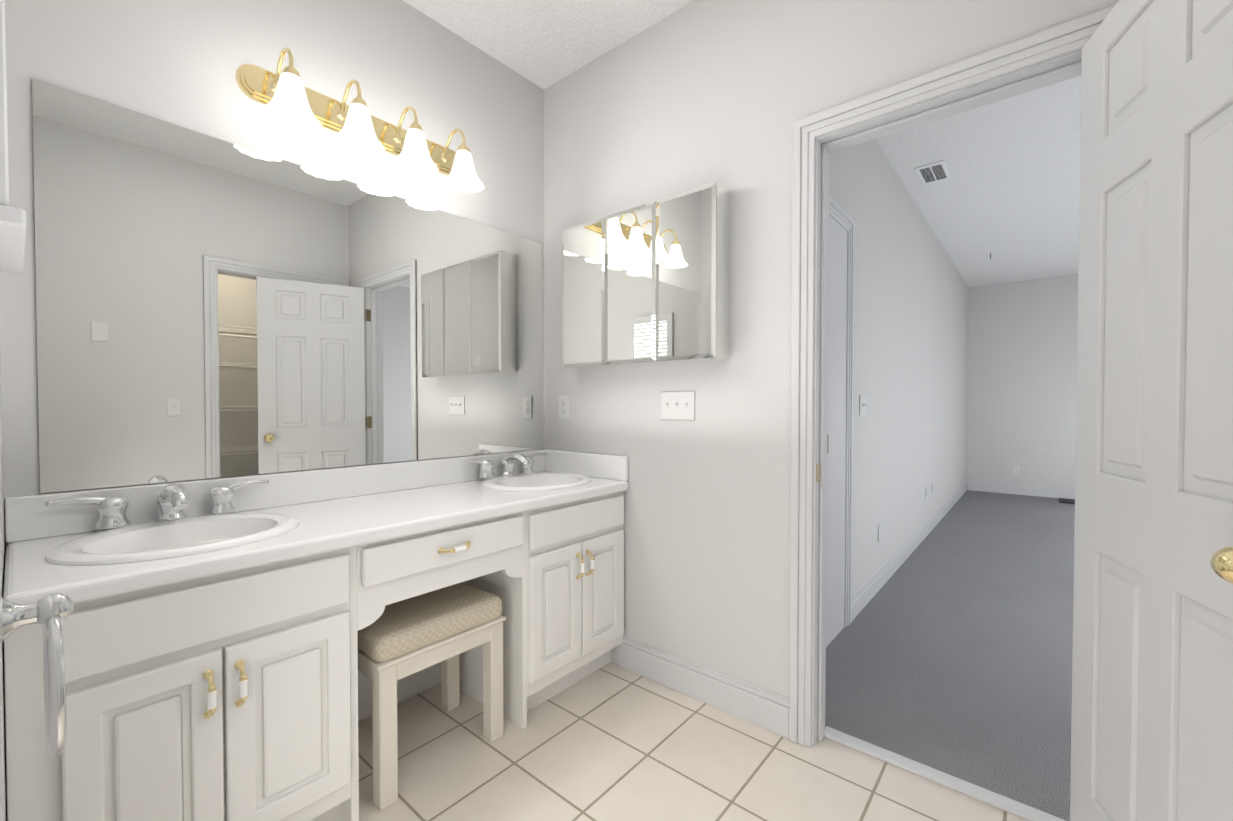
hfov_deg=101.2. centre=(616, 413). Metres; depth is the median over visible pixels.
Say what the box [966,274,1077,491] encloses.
wall
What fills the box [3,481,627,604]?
countertop
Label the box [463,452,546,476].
faucet
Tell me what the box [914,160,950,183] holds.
ceiling vent
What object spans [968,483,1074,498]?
baseboard
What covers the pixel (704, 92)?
wall
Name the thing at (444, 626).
stool
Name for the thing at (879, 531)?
outlet
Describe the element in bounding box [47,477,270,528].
faucet
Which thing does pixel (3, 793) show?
wall
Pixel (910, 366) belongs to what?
wall
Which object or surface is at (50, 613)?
towel ring
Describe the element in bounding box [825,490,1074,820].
floor
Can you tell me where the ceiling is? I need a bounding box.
[403,0,1081,286]
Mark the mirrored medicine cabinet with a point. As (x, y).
(647, 284)
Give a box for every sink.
[39,501,326,580]
[455,469,614,496]
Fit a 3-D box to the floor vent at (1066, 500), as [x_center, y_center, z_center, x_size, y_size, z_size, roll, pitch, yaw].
[5.344,1.030,5.933,0.240,0.018,0.300,1,1,40]
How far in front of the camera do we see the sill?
1.54 m
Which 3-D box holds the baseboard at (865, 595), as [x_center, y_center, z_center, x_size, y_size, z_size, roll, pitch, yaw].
[2.964,1.020,4.725,0.019,0.105,5.411,1,1,40]
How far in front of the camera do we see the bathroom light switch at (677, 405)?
2.02 m
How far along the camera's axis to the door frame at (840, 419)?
2.50 m
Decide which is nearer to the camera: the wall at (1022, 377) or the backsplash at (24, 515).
the backsplash at (24, 515)
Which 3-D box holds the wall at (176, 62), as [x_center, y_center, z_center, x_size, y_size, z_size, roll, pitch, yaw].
[-0.965,-0.240,1.916,0.120,2.720,1.975,1,1,40]
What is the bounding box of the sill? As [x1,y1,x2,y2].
[824,726,1065,820]
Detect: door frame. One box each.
[789,5,1114,747]
[826,196,854,646]
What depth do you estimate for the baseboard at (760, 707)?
1.92 m
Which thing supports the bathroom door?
in the wall at (704, 92)
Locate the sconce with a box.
[235,47,484,192]
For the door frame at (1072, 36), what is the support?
attached to the wall at (704, 92)
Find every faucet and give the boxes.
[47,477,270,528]
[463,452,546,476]
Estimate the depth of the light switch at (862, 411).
2.81 m
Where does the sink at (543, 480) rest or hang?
in the countertop
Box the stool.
[357,582,505,809]
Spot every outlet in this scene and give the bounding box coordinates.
[559,395,568,418]
[878,522,881,541]
[1013,466,1019,474]
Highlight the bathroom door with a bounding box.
[1070,0,1232,820]
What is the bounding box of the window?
[0,0,25,273]
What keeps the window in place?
in the wall at (3, 793)
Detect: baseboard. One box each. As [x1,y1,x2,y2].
[618,636,788,738]
[851,483,968,621]
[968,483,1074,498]
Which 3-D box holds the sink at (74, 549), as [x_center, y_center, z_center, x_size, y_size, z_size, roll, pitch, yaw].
[-1.089,0.372,1.283,0.448,0.158,0.476,1,1,40]
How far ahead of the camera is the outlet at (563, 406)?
2.44 m
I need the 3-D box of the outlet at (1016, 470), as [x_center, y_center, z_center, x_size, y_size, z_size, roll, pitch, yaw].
[5.098,0.722,6.455,0.070,0.114,0.008,1,1,40]
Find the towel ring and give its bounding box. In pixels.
[0,593,74,756]
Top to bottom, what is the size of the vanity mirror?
1.021 m
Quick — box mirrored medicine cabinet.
[562,181,729,368]
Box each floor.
[358,661,1026,820]
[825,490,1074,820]
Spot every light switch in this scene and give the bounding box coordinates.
[661,391,694,419]
[859,395,866,415]
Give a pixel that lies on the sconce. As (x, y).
(288, 99)
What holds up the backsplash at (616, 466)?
attached to the wall at (704, 92)
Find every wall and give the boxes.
[0,0,544,554]
[0,348,7,820]
[544,0,1118,698]
[829,139,967,599]
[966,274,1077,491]
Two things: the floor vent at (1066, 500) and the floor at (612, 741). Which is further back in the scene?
the floor vent at (1066, 500)
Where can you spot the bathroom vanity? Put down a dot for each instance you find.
(211, 627)
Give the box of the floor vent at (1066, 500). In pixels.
[1059,498,1074,503]
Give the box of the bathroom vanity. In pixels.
[4,489,627,820]
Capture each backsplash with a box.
[5,450,542,540]
[543,449,627,480]
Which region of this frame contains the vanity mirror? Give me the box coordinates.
[32,79,542,492]
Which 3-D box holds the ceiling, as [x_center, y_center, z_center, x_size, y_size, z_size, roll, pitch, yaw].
[2.932,-1.666,2.861,4.840,0.100,8.475,1,1,40]

